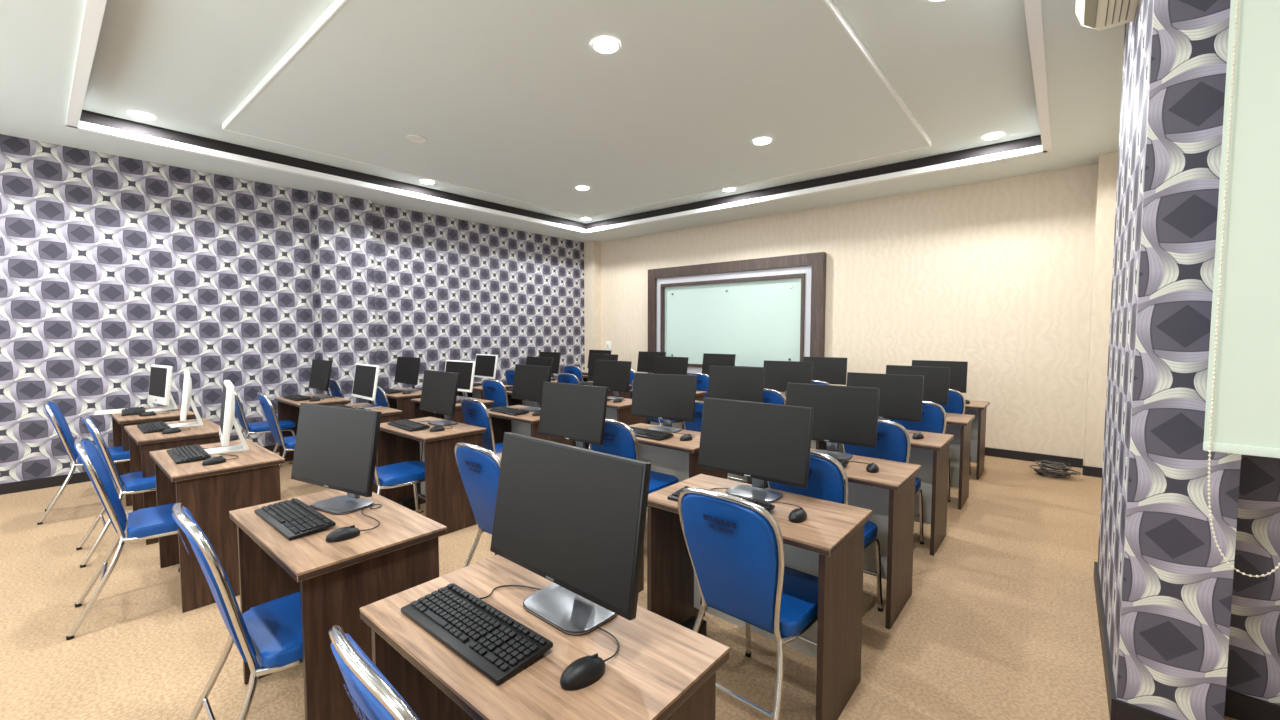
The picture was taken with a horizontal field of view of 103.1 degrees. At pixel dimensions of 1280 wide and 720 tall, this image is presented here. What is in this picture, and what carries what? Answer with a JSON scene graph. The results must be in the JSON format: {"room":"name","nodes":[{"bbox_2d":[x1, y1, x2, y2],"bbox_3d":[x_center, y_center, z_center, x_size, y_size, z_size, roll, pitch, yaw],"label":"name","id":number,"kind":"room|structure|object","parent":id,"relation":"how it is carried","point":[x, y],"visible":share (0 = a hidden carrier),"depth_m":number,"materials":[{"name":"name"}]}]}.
{"room":"computer lab","nodes":[
{"label":"computer lab","id":0,"kind":"room"},
{"bbox_2d":[0,134,584,483],"bbox_3d":[-3.981,-0.683,6.951,0.340,3.600,9.600,3,4,40],"label":"wall","id":1,"kind":"structure","parent":0,"point":[113,267],"depth_m":5.87,"materials":[{"name":"paper"}]},
{"bbox_2d":[0,445,278,494],"bbox_3d":[-3.957,1.072,6.904,0.160,0.100,9.010,3,4,40],"label":"baseboard","id":2,"kind":"structure","parent":1,"relation":"attached to","point":[40,483],"depth_m":4.88,"materials":[{"name":"black wood"}]},
{"bbox_2d":[0,0,1124,241],"bbox_3d":[-0.199,-2.182,3.701,10.200,0.350,9.600,3,4,40],"label":"ceiling","id":3,"kind":"structure","parent":0,"point":[514,99],"depth_m":4.07,"materials":[{"name":"paint"}]},
{"bbox_2d":[65,0,1051,233],"bbox_3d":[-0.466,-2.072,4.715,6.570,0.060,6.270,3,4,40],"label":"trim","id":4,"kind":"structure","parent":3,"relation":"attached to","point":[94,10],"depth_m":5.03,"materials":[{"name":"white paint"}]},
{"bbox_2d":[222,0,931,216],"bbox_3d":[-0.469,-2.199,4.978,5.014,0.056,4.754,3,4,40],"label":"trim","id":5,"kind":"structure","parent":3,"relation":"attached to","point":[336,5],"depth_m":3.78,"materials":[{"name":"white paint"}]},
{"bbox_2d":[592,37,619,53],"bbox_3d":[-0.225,-2.081,3.364,0.188,0.010,0.188,3,4,40],"label":"recessed light","id":6,"kind":"object","parent":3,"relation":"in","point":[606,45],"visible":1,"depth_m":3.36,"materials":[{"name":"white paint"}]},
{"bbox_2d":[1203,0,1279,457],"bbox_3d":[2.545,-0.766,1.084,1.793,2.190,0.081,3,4,40],"label":"roller blind","id":7,"kind":"object","parent":3,"relation":"hanging from","point":[1246,411],"visible":1,"depth_m":1.59,"materials":[{"name":"fabric"}]},
{"bbox_2d":[1207,0,1279,577],"bbox_3d":[1.919,-0.552,1.541,0.195,2.476,0.008,3,4,40],"label":"chain","id":8,"kind":"object","parent":7,"relation":"hanging from","point":[1237,3],"visible":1,"depth_m":1.61,"materials":[{"name":"beige plastic"}]},
{"bbox_2d":[0,452,1236,719],"bbox_3d":[-0.199,1.338,3.895,10.400,0.100,9.800,3,4,40],"label":"floor","id":9,"kind":"structure","parent":0,"point":[1001,622],"depth_m":2.54,"materials":[{"name":"beige carpet"}]},
{"bbox_2d":[37,400,129,524],"bbox_3d":[-4.609,0.789,4.311,0.655,0.951,0.438,-3,4,-44],"label":"office chair","id":10,"kind":"object","parent":9,"relation":"on","point":[53,411],"visible":0.52,"depth_m":4.11,"materials":[{"name":"blue leather"}]},
{"bbox_2d":[76,414,155,567],"bbox_3d":[-3.517,0.828,3.593,0.438,0.951,0.655,3,4,40],"label":"office chair","id":11,"kind":"object","parent":9,"relation":"on","point":[132,483],"visible":0.66,"depth_m":3.39,"materials":[{"name":"blue fabric"}]},
{"bbox_2d":[66,437,177,639],"bbox_3d":[-2.709,0.870,2.828,0.655,0.951,0.438,-3,4,-44],"label":"office chair","id":12,"kind":"object","parent":9,"relation":"on","point":[157,521],"visible":0.73,"depth_m":2.66,"materials":[{"name":"blue fabric"}]},
{"bbox_2d":[109,405,195,505],"bbox_3d":[-4.590,0.864,4.792,0.860,0.748,0.500,3,4,40],"label":"computer desk","id":13,"kind":"object","parent":9,"relation":"on","point":[120,436],"visible":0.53,"depth_m":4.55,"materials":[{"name":"laminate"}]},
{"bbox_2d":[145,364,177,411],"bbox_3d":[-4.618,0.268,4.867,0.480,0.434,0.230,2,4,32],"label":"desktop computer","id":14,"kind":"object","parent":13,"relation":"on","point":[160,375],"visible":0.99,"depth_m":4.84,"materials":[{"name":"white plastic"}]},
{"bbox_2d":[124,418,220,544],"bbox_3d":[-3.639,0.908,3.998,0.860,0.748,0.500,3,4,40],"label":"computer desk","id":15,"kind":"object","parent":9,"relation":"on","point":[141,444],"visible":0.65,"depth_m":3.74,"materials":[{"name":"laminate"}]},
{"bbox_2d":[137,421,176,433],"bbox_3d":[-3.729,0.516,4.022,0.445,0.030,0.330,3,4,41],"label":"keyboard","id":16,"kind":"object","parent":15,"relation":"on","point":[155,426],"visible":0.94,"depth_m":3.90,"materials":[{"name":"black plastic"}]},
{"bbox_2d":[167,370,202,427],"bbox_3d":[-3.666,0.311,4.072,0.230,0.434,0.480,-3,4,-42],"label":"desktop computer","id":17,"kind":"object","parent":15,"relation":"on","point":[186,400],"visible":0.98,"depth_m":3.97,"materials":[{"name":"white plastic"}]},
{"bbox_2d":[149,439,284,612],"bbox_3d":[-2.603,0.955,3.133,0.860,0.748,0.500,3,4,40],"label":"computer desk","id":18,"kind":"object","parent":9,"relation":"on","point":[209,492],"visible":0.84,"depth_m":2.85,"materials":[{"name":"laminate"}]},
{"bbox_2d":[167,444,217,463],"bbox_3d":[-2.692,0.564,3.156,0.445,0.030,0.330,3,4,42],"label":"keyboard","id":19,"kind":"object","parent":18,"relation":"on","point":[189,453],"visible":0.98,"depth_m":3.04,"materials":[{"name":"black plastic"}]},
{"bbox_2d":[204,380,248,454],"bbox_3d":[-2.630,0.359,3.208,0.230,0.434,0.480,-3,4,-41],"label":"desktop computer","id":20,"kind":"object","parent":18,"relation":"on","point":[227,419],"visible":0.98,"depth_m":3.11,"materials":[{"name":"white plastic"}]},
{"bbox_2d":[172,503,302,719],"bbox_3d":[-1.257,0.927,1.798,0.438,0.951,0.655,3,4,42],"label":"office chair","id":21,"kind":"object","parent":9,"relation":"on","point":[268,635],"visible":0.7,"depth_m":1.63,"materials":[{"name":"blue fabric"}]},
{"bbox_2d":[234,389,295,439],"bbox_3d":[-4.213,0.717,5.620,0.438,0.951,0.655,3,4,44],"label":"office chair","id":22,"kind":"object","parent":9,"relation":"on","point":[255,427],"visible":0.51,"depth_m":5.49,"materials":[{"name":"blue fabric"}]},
{"bbox_2d":[257,392,295,467],"bbox_3d":[-3.277,0.760,4.838,0.438,0.951,0.655,3,4,44],"label":"office chair","id":23,"kind":"object","parent":9,"relation":"on","point":[288,443],"visible":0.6,"depth_m":4.63,"materials":[{"name":"blue leather"}]},
{"bbox_2d":[274,394,350,461],"bbox_3d":[-3.704,0.811,5.757,0.860,0.748,0.500,3,4,40],"label":"computer desk","id":24,"kind":"object","parent":9,"relation":"on","point":[287,409],"visible":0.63,"depth_m":5.85,"materials":[{"name":"laminate"}]},
{"bbox_2d":[309,359,334,398],"bbox_3d":[-3.651,0.214,5.856,0.540,0.432,0.170,3,4,39],"label":"desktop monitor","id":25,"kind":"object","parent":24,"relation":"on","point":[320,374],"visible":0.98,"depth_m":5.80,"materials":[{"name":"black plastic"}]},
{"bbox_2d":[229,489,446,719],"bbox_3d":[-1.237,1.014,2.071,0.860,0.748,0.500,3,4,40],"label":"computer desk","id":26,"kind":"object","parent":9,"relation":"on","point":[333,580],"visible":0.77,"depth_m":1.80,"materials":[{"name":"laminate"}]},
{"bbox_2d":[254,498,335,539],"bbox_3d":[-1.329,0.622,2.096,0.445,0.030,0.330,3,4,40],"label":"keyboard","id":27,"kind":"object","parent":26,"relation":"on","point":[293,518],"visible":1,"depth_m":1.99,"materials":[{"name":"black plastic"}]},
{"bbox_2d":[291,403,381,514],"bbox_3d":[-1.289,0.416,2.191,0.540,0.432,0.170,2,4,28],"label":"desktop monitor","id":28,"kind":"object","parent":26,"relation":"on","point":[336,447],"visible":0.98,"depth_m":2.14,"materials":[{"name":"black plastic"}]},
{"bbox_2d":[325,504,381,541],"bbox_3d":[-1.086,0.623,2.016,0.138,0.038,0.395,0,3,-7],"label":"computer mouse","id":29,"kind":"object","parent":26,"relation":"on","point":[343,533],"visible":1,"depth_m":1.84,"materials":[{"name":"black plastic"}]},
{"bbox_2d":[328,625,418,719],"bbox_3d":[-0.315,0.966,1.089,0.438,0.951,0.655,3,4,43],"label":"office chair","id":30,"kind":"object","parent":9,"relation":"on","point":[372,696],"visible":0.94,"depth_m":0.84,"materials":[{"name":"blue leather"}]},
{"bbox_2d":[346,403,401,492],"bbox_3d":[-2.768,0.854,4.976,0.860,0.748,0.500,3,4,40],"label":"computer desk","id":31,"kind":"object","parent":9,"relation":"on","point":[388,414],"visible":0.2,"depth_m":4.83,"materials":[{"name":"laminate"}]},
{"bbox_2d":[352,363,380,408],"bbox_3d":[-2.711,0.257,5.072,0.540,0.432,0.170,3,4,41],"label":"monitor","id":32,"kind":"object","parent":31,"relation":"on","point":[366,375],"visible":0.93,"depth_m":5.02,"materials":[{"name":"white plastic"}]},
{"bbox_2d":[368,388,421,419],"bbox_3d":[-3.002,0.775,6.408,0.860,0.748,0.500,3,4,39],"label":"computer desk","id":33,"kind":"object","parent":9,"relation":"on","point":[399,401],"visible":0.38,"depth_m":6.06,"materials":[{"name":"laminate"}]},
{"bbox_2d":[394,357,420,391],"bbox_3d":[-2.955,0.178,6.511,0.540,0.432,0.170,2,4,38],"label":"desktop monitor","id":34,"kind":"object","parent":33,"relation":"on","point":[407,368],"visible":0.93,"depth_m":6.46,"materials":[{"name":"black plastic"}]},
{"bbox_2d":[374,461,424,512],"bbox_3d":[-1.846,0.822,3.708,0.438,0.951,0.655,3,4,41],"label":"office chair","id":35,"kind":"object","parent":9,"relation":"on","point":[408,472],"visible":0.26,"depth_m":3.69,"materials":[{"name":"blue fabric"}]},
{"bbox_2d":[377,417,485,536],"bbox_3d":[-1.694,0.903,4.079,0.860,0.748,0.500,3,4,40],"label":"computer desk","id":36,"kind":"object","parent":9,"relation":"on","point":[446,499],"visible":0.59,"depth_m":3.84,"materials":[{"name":"laminate"}]},
{"bbox_2d":[387,419,430,431],"bbox_3d":[-1.781,0.512,4.101,0.445,0.030,0.330,3,4,43],"label":"keyboard","id":37,"kind":"object","parent":36,"relation":"on","point":[405,424],"visible":1,"depth_m":3.99,"materials":[{"name":"black plastic"}]},
{"bbox_2d":[419,370,459,425],"bbox_3d":[-1.620,0.307,4.160,0.540,0.432,0.170,3,4,41],"label":"desktop monitor","id":38,"kind":"object","parent":36,"relation":"on","point":[439,388],"visible":0.95,"depth_m":4.11,"materials":[{"name":"black plastic"}]},
{"bbox_2d":[411,396,493,423],"bbox_3d":[-2.082,0.817,5.639,0.860,0.748,0.500,3,4,39],"label":"computer desk","id":39,"kind":"object","parent":9,"relation":"on","point":[458,416],"visible":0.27,"depth_m":5.67,"materials":[{"name":"laminate"}]},
{"bbox_2d":[445,360,475,399],"bbox_3d":[-2.018,0.221,5.729,0.540,0.432,0.170,2,4,37],"label":"monitor","id":40,"kind":"object","parent":39,"relation":"on","point":[466,369],"visible":0.62,"depth_m":5.63,"materials":[{"name":"white plastic"}]},
{"bbox_2d":[454,442,500,566],"bbox_3d":[-0.663,0.876,2.720,0.438,0.951,0.655,3,4,39],"label":"office chair","id":41,"kind":"object","parent":9,"relation":"on","point":[479,467],"visible":0.34,"depth_m":2.55,"materials":[{"name":"blue fabric"}]},
{"bbox_2d":[461,398,502,453],"bbox_3d":[-1.238,0.782,4.436,0.438,0.951,0.655,3,4,42],"label":"office chair","id":42,"kind":"object","parent":9,"relation":"on","point":[475,412],"visible":0.38,"depth_m":4.21,"materials":[{"name":"blue fabric"}]},
{"bbox_2d":[457,382,512,399],"bbox_3d":[-2.274,0.730,7.231,0.860,0.748,0.500,3,4,40],"label":"computer desk","id":43,"kind":"object","parent":9,"relation":"on","point":[477,391],"visible":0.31,"depth_m":7.41,"materials":[{"name":"laminate"}]},
{"bbox_2d":[474,354,497,383],"bbox_3d":[-2.198,0.134,7.311,0.540,0.432,0.170,3,4,42],"label":"monitor","id":44,"kind":"object","parent":43,"relation":"on","point":[486,364],"visible":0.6,"depth_m":7.26,"materials":[{"name":"white plastic"}]},
{"bbox_2d":[482,379,508,408],"bbox_3d":[-1.591,0.687,6.163,0.438,0.951,0.655,2,4,36],"label":"office chair","id":45,"kind":"object","parent":9,"relation":"on","point":[493,390],"visible":0.37,"depth_m":5.93,"materials":[{"name":"blue fabric"}]},
{"bbox_2d":[507,391,540,407],"bbox_3d":[-1.353,0.772,6.463,0.860,0.748,0.500,3,4,40],"label":"computer desk","id":46,"kind":"object","parent":9,"relation":"on","point":[511,401],"visible":0.02,"depth_m":6.68,"materials":[{"name":"laminate"}]},
{"bbox_2d":[526,356,552,381],"bbox_3d":[-1.288,0.176,6.552,0.540,0.432,0.170,3,4,42],"label":"desktop monitor","id":47,"kind":"object","parent":46,"relation":"on","point":[537,361],"visible":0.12,"depth_m":6.48,"materials":[{"name":"black plastic"}]},
{"bbox_2d":[488,405,571,445],"bbox_3d":[-1.084,0.863,4.807,0.860,0.748,0.500,3,4,40],"label":"computer desk","id":48,"kind":"object","parent":9,"relation":"on","point":[526,424],"visible":0.31,"depth_m":4.96,"materials":[{"name":"laminate"}]},
{"bbox_2d":[512,364,549,411],"bbox_3d":[-1.034,0.266,4.908,0.540,0.432,0.170,3,4,43],"label":"desktop monitor","id":49,"kind":"object","parent":48,"relation":"on","point":[529,380],"visible":0.84,"depth_m":4.87,"materials":[{"name":"black plastic"}]},
{"bbox_2d":[360,555,729,719],"bbox_3d":[-0.276,1.055,1.320,0.860,0.748,0.500,3,4,40],"label":"computer desk","id":50,"kind":"object","parent":9,"relation":"on","point":[661,668],"visible":0.68,"depth_m":1.19,"materials":[{"name":"laminate"}]},
{"bbox_2d":[401,583,552,684],"bbox_3d":[-0.367,0.663,1.346,0.445,0.030,0.330,3,4,40],"label":"keyboard","id":51,"kind":"object","parent":50,"relation":"on","point":[497,645],"visible":1,"depth_m":1.24,"materials":[{"name":"black plastic"}]},
{"bbox_2d":[490,432,650,635],"bbox_3d":[-0.190,0.452,1.374,0.562,0.449,0.177,3,4,41],"label":"desktop monitor","id":52,"kind":"object","parent":50,"relation":"on","point":[573,517],"visible":1,"depth_m":1.30,"materials":[{"name":"black plastic"}]},
{"bbox_2d":[560,626,618,690],"bbox_3d":[-0.125,0.664,1.265,0.138,0.038,0.395,0,3,-7],"label":"computer mouse","id":53,"kind":"object","parent":50,"relation":"on","point":[585,671],"visible":0.94,"depth_m":1.09,"materials":[{"name":"black plastic"}]},
{"bbox_2d":[495,453,643,591],"bbox_3d":[-0.435,0.961,3.029,0.860,0.748,0.500,3,4,40],"label":"computer desk","id":54,"kind":"object","parent":9,"relation":"on","point":[641,584],"visible":0.02,"depth_m":2.95,"materials":[{"name":"laminate"}]},
{"bbox_2d":[538,382,607,448],"bbox_3d":[-0.402,0.363,3.144,0.540,0.432,0.170,2,4,38],"label":"desktop monitor","id":55,"kind":"object","parent":54,"relation":"on","point":[575,412],"visible":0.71,"depth_m":3.09,"materials":[{"name":"black plastic"}]},
{"bbox_2d":[572,396,646,449],"bbox_3d":[-0.379,0.817,5.649,0.860,0.748,0.500,3,4,40],"label":"computer desk","id":56,"kind":"object","parent":9,"relation":"on","point":[621,411],"visible":0.16,"depth_m":5.36,"materials":[{"name":"laminate"}]},
{"bbox_2d":[593,360,631,399],"bbox_3d":[-0.300,0.221,5.727,0.540,0.432,0.170,3,4,40],"label":"desktop monitor","id":57,"kind":"object","parent":56,"relation":"on","point":[614,375],"visible":0.82,"depth_m":5.68,"materials":[{"name":"black plastic"}]},
{"bbox_2d":[588,381,631,398],"bbox_3d":[-0.592,0.725,7.324,0.860,0.748,0.500,3,4,40],"label":"computer desk","id":58,"kind":"object","parent":9,"relation":"on","point":[610,393],"visible":0.07,"depth_m":7.11,"materials":[{"name":"laminate"}]},
{"bbox_2d":[588,354,617,376],"bbox_3d":[-0.525,0.128,7.411,0.540,0.432,0.170,2,4,38],"label":"desktop monitor","id":59,"kind":"object","parent":58,"relation":"on","point":[593,357],"visible":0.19,"depth_m":7.46,"materials":[{"name":"black plastic"}]},
{"bbox_2d":[590,419,678,493],"bbox_3d":[-0.052,0.836,3.447,0.438,0.951,0.655,3,4,38],"label":"office chair","id":60,"kind":"object","parent":9,"relation":"on","point":[619,439],"visible":0.27,"depth_m":3.21,"materials":[{"name":"blue fabric"}]},
{"bbox_2d":[630,390,706,429],"bbox_3d":[0.359,0.768,6.530,0.860,0.748,0.500,3,4,40],"label":"computer desk","id":61,"kind":"object","parent":9,"relation":"on","point":[700,395],"visible":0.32,"depth_m":6.43,"materials":[{"name":"laminate"}]},
{"bbox_2d":[654,356,687,374],"bbox_3d":[0.413,0.172,6.628,0.540,0.432,0.170,3,4,43],"label":"desktop monitor","id":62,"kind":"object","parent":61,"relation":"on","point":[663,364],"visible":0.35,"depth_m":6.59,"materials":[{"name":"black plastic"}]},
{"bbox_2d":[629,423,727,481],"bbox_3d":[0.174,0.921,3.756,0.860,0.748,0.500,3,4,40],"label":"computer desk","id":63,"kind":"object","parent":9,"relation":"on","point":[675,457],"visible":0.32,"depth_m":3.78,"materials":[{"name":"laminate"}]},
{"bbox_2d":[630,427,673,440],"bbox_3d":[0.086,0.529,3.779,0.445,0.030,0.330,3,4,43],"label":"keyboard","id":64,"kind":"object","parent":63,"relation":"on","point":[639,432],"visible":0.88,"depth_m":3.63,"materials":[{"name":"black plastic"}]},
{"bbox_2d":[631,373,696,432],"bbox_3d":[0.190,0.322,3.885,0.540,0.432,0.170,2,4,32],"label":"desktop monitor","id":65,"kind":"object","parent":63,"relation":"on","point":[667,397],"visible":0.95,"depth_m":3.84,"materials":[{"name":"black plastic"}]},
{"bbox_2d":[680,598,706,636],"bbox_3d":[0.273,1.039,2.378,0.186,0.663,0.251,3,4,43],"label":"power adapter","id":66,"kind":"object","parent":9,"relation":"on","point":[689,623],"visible":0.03,"depth_m":2.45,"materials":[{"name":"black plastic"}]},
{"bbox_2d":[688,373,708,396],"bbox_3d":[0.945,0.639,7.040,0.438,0.951,0.655,3,4,41],"label":"office chair","id":67,"kind":"object","parent":9,"relation":"on","point":[702,379],"visible":0.16,"depth_m":6.80,"materials":[{"name":"blue fabric"}]},
{"bbox_2d":[683,400,746,481],"bbox_3d":[0.647,0.790,4.295,0.438,0.951,0.655,3,4,44],"label":"office chair","id":68,"kind":"object","parent":9,"relation":"on","point":[696,425],"visible":0.09,"depth_m":4.15,"materials":[{"name":"blue plastic"}]},
{"bbox_2d":[727,473,746,482],"bbox_3d":[0.879,0.875,4.599,0.860,0.748,0.500,3,4,40],"label":"computer desk","id":69,"kind":"object","parent":9,"relation":"on","point":[728,474],"visible":0.02,"depth_m":4.74,"materials":[{"name":"laminate"}]},
{"bbox_2d":[707,366,764,402],"bbox_3d":[0.897,0.276,4.727,0.540,0.432,0.170,2,4,33],"label":"desktop monitor","id":70,"kind":"object","parent":69,"relation":"on","point":[725,382],"visible":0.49,"depth_m":4.68,"materials":[{"name":"black plastic"}]},
{"bbox_2d":[678,487,817,719],"bbox_3d":[0.446,0.918,1.964,0.438,0.951,0.655,3,4,42],"label":"office chair","id":71,"kind":"object","parent":9,"relation":"on","point":[735,546],"visible":0.86,"depth_m":1.79,"materials":[{"name":"blue fabric"}]},
{"bbox_2d":[647,474,871,719],"bbox_3d":[0.493,1.004,2.254,0.860,0.748,0.500,3,4,40],"label":"computer desk","id":72,"kind":"object","parent":9,"relation":"on","point":[828,546],"visible":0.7,"depth_m":2.13,"materials":[{"name":"laminate"}]},
{"bbox_2d":[667,486,774,512],"bbox_3d":[0.398,0.612,2.281,0.445,0.030,0.330,2,4,37],"label":"keyboard","id":73,"kind":"object","parent":72,"relation":"on","point":[674,496],"visible":0.2,"depth_m":2.22,"materials":[{"name":"black plastic"}]},
{"bbox_2d":[698,397,813,502],"bbox_3d":[0.528,0.407,2.341,0.540,0.432,0.170,3,4,40],"label":"desktop monitor","id":74,"kind":"object","parent":72,"relation":"on","point":[761,442],"visible":0.98,"depth_m":2.29,"materials":[{"name":"black plastic"}]},
{"bbox_2d":[774,501,806,522],"bbox_3d":[0.605,0.612,2.202,0.138,0.038,0.396,-1,3,-18],"label":"computer mouse","id":75,"kind":"object","parent":72,"relation":"on","point":[798,515],"visible":0.93,"depth_m":2.02,"materials":[{"name":"black plastic"}]},
{"bbox_2d":[763,389,785,404],"bbox_3d":[1.386,0.741,5.175,0.438,0.951,0.655,3,4,43],"label":"office chair","id":76,"kind":"object","parent":9,"relation":"on","point":[770,396],"visible":0.15,"depth_m":4.90,"materials":[{"name":"blue fabric"}]},
{"bbox_2d":[811,440,815,448],"bbox_3d":[1.617,0.826,5.480,0.860,0.748,0.500,3,4,40],"label":"computer desk","id":77,"kind":"object","parent":9,"relation":"on","point":[813,442],"visible":0.02,"depth_m":5.44,"materials":[{"name":"laminate"}]},
{"bbox_2d":[763,360,812,398],"bbox_3d":[1.631,0.227,5.611,0.540,0.432,0.170,2,4,33],"label":"desktop monitor","id":78,"kind":"object","parent":77,"relation":"on","point":[778,374],"visible":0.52,"depth_m":5.58,"materials":[{"name":"black plastic"}]},
{"bbox_2d":[767,450,882,611],"bbox_3d":[0.932,0.882,2.625,0.438,0.951,0.655,3,4,43],"label":"office chair","id":79,"kind":"object","parent":9,"relation":"on","point":[827,477],"visible":0.27,"depth_m":2.38,"materials":[{"name":"blue fabric"}]},
{"bbox_2d":[747,448,920,628],"bbox_3d":[1.102,0.964,2.981,0.860,0.748,0.500,3,4,40],"label":"computer desk","id":80,"kind":"object","parent":9,"relation":"on","point":[889,492],"visible":0.4,"depth_m":2.76,"materials":[{"name":"laminate"}]},
{"bbox_2d":[786,383,879,459],"bbox_3d":[1.156,0.367,3.080,0.540,0.432,0.170,2,4,37],"label":"desktop monitor","id":81,"kind":"object","parent":80,"relation":"on","point":[848,415],"visible":0.77,"depth_m":3.01,"materials":[{"name":"black plastic"}]},
{"bbox_2d":[842,419,923,544],"bbox_3d":[1.643,0.835,3.463,0.438,0.951,0.655,3,4,39],"label":"office chair","id":82,"kind":"object","parent":9,"relation":"on","point":[893,443],"visible":0.32,"depth_m":3.22,"materials":[{"name":"blue fabric"}]},
{"bbox_2d":[816,430,953,555],"bbox_3d":[1.808,0.917,3.824,0.860,0.748,0.500,3,4,40],"label":"computer desk","id":83,"kind":"object","parent":9,"relation":"on","point":[931,452],"visible":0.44,"depth_m":3.64,"materials":[{"name":"laminate"}]},
{"bbox_2d":[846,372,923,421],"bbox_3d":[1.875,0.321,3.911,0.540,0.432,0.170,3,4,38],"label":"desktop monitor","id":84,"kind":"object","parent":83,"relation":"on","point":[901,396],"visible":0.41,"depth_m":3.82,"materials":[{"name":"black plastic"}]},
{"bbox_2d":[889,401,950,501],"bbox_3d":[2.384,0.787,4.342,0.438,0.951,0.655,2,4,36],"label":"office chair","id":85,"kind":"object","parent":9,"relation":"on","point":[933,420],"visible":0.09,"depth_m":4.08,"materials":[{"name":"blue fabric"}]},
{"bbox_2d":[878,413,974,509],"bbox_3d":[2.545,0.869,4.705,0.860,0.748,0.500,3,4,40],"label":"computer desk","id":86,"kind":"object","parent":9,"relation":"on","point":[958,425],"visible":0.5,"depth_m":4.52,"materials":[{"name":"laminate"}]},
{"bbox_2d":[886,365,949,404],"bbox_3d":[2.610,0.272,4.794,0.540,0.432,0.170,3,4,42],"label":"desktop monitor","id":87,"kind":"object","parent":86,"relation":"on","point":[936,379],"visible":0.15,"depth_m":4.67,"materials":[{"name":"black plastic"}]},
{"bbox_2d":[939,389,970,474],"bbox_3d":[3.117,0.738,5.226,0.438,0.951,0.655,3,4,40],"label":"office chair","id":88,"kind":"object","parent":9,"relation":"on","point":[956,400],"visible":0.1,"depth_m":4.94,"materials":[{"name":"blue fabric"}]},
{"bbox_2d":[964,400,989,479],"bbox_3d":[3.283,0.820,5.586,0.860,0.748,0.500,3,4,40],"label":"computer desk","id":89,"kind":"object","parent":9,"relation":"on","point":[977,408],"visible":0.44,"depth_m":5.37,"materials":[{"name":"laminate"}]},
{"bbox_2d":[912,360,967,392],"bbox_3d":[3.339,0.224,5.682,0.540,0.432,0.170,2,4,37],"label":"desktop monitor","id":90,"kind":"object","parent":89,"relation":"on","point":[958,369],"visible":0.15,"depth_m":5.55,"materials":[{"name":"black plastic"}]},
{"bbox_2d":[1029,460,1081,477],"bbox_3d":[4.298,1.131,5.280,0.313,0.150,0.431,-3,4,-40],"label":"cable bundle","id":91,"kind":"object","parent":9,"relation":"on","point":[1062,466],"visible":1,"depth_m":5.23,"materials":[{"name":"grey plastic"}]},
{"bbox_3d":[-1.513,0.682,8.093,0.860,0.748,0.500,3,4,40],"label":"computer desk","id":92,"kind":"object","parent":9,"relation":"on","visible":0},
{"bbox_2d":[539,352,560,378],"bbox_3d":[-1.447,0.086,8.181,0.540,0.432,0.170,3,4,43],"label":"desktop monitor","id":93,"kind":"object","parent":92,"relation":"on","point":[555,355],"visible":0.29,"depth_m":8.04,"materials":[{"name":"black plastic"}]},
{"bbox_3d":[2.355,0.778,6.361,0.860,0.748,0.500,3,4,40],"label":"computer desk","id":94,"kind":"object","parent":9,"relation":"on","visible":0},
{"bbox_2d":[803,357,847,384],"bbox_3d":[2.363,0.179,6.497,0.540,0.432,0.170,2,4,34],"label":"desktop monitor","id":95,"kind":"object","parent":94,"relation":"on","point":[831,370],"visible":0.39,"depth_m":6.42,"materials":[{"name":"black plastic"}]},
{"bbox_3d":[1.097,0.720,7.411,0.860,0.748,0.500,3,4,40],"label":"computer desk","id":96,"kind":"object","parent":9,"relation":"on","visible":0},
{"bbox_2d":[702,353,735,374],"bbox_3d":[1.169,0.124,7.494,0.540,0.432,0.170,3,4,40],"label":"desktop monitor","id":97,"kind":"object","parent":96,"relation":"on","point":[709,359],"visible":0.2,"depth_m":7.49,"materials":[{"name":"black plastic"}]},
{"bbox_3d":[0.145,0.676,8.205,0.860,0.748,0.500,3,4,40],"label":"computer desk","id":98,"kind":"object","parent":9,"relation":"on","visible":0},
{"bbox_2d":[637,351,665,373],"bbox_3d":[0.201,0.079,8.302,0.540,0.432,0.170,2,4,37],"label":"desktop monitor","id":99,"kind":"object","parent":98,"relation":"on","point":[646,360],"visible":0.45,"depth_m":8.31,"materials":[{"name":"black plastic"}]},
{"bbox_2d":[584,151,1118,467],"bbox_3d":[1.996,-0.732,7.838,8.370,3.600,0.570,3,4,40],"label":"wall","id":100,"kind":"structure","parent":0,"point":[1010,279],"depth_m":6.23,"materials":[{"name":"beige paint"}]},
{"bbox_2d":[648,252,826,374],"bbox_3d":[1.415,-0.590,8.360,3.220,2.020,0.120,3,4,40],"label":"whiteboard","id":101,"kind":"object","parent":100,"relation":"attached to","point":[758,310],"visible":0.71,"depth_m":8.17,"materials":[{"name":"white glass"}]},
{"bbox_2d":[985,447,1101,477],"bbox_3d":[2.033,1.025,7.760,7.690,0.100,0.390,3,4,40],"label":"baseboard","id":102,"kind":"structure","parent":100,"relation":"attached to","point":[1003,453],"depth_m":5.83,"materials":[{"name":"black wood"}]},
{"bbox_2d":[1098,0,1279,719],"bbox_3d":[4.275,-0.465,2.987,2.300,3.600,4.900,3,4,40],"label":"wall","id":103,"kind":"structure","parent":0,"point":[1185,628],"depth_m":1.83,"materials":[{"name":"paper"}]},
{"bbox_2d":[1076,0,1137,30],"bbox_3d":[2.045,-1.732,2.213,0.215,0.264,0.720,3,4,40],"label":"air conditioner","id":104,"kind":"object","parent":103,"relation":"attached to","point":[1099,15],"visible":1,"depth_m":2.38,"materials":[{"name":"beige plastic"}]},
{"bbox_2d":[1094,561,1279,719],"bbox_3d":[3.100,1.351,1.848,2.115,0.100,1.525,3,4,40],"label":"baseboard","id":105,"kind":"structure","parent":103,"relation":"attached to","point":[1238,706],"depth_m":1.96,"materials":[{"name":"black"}]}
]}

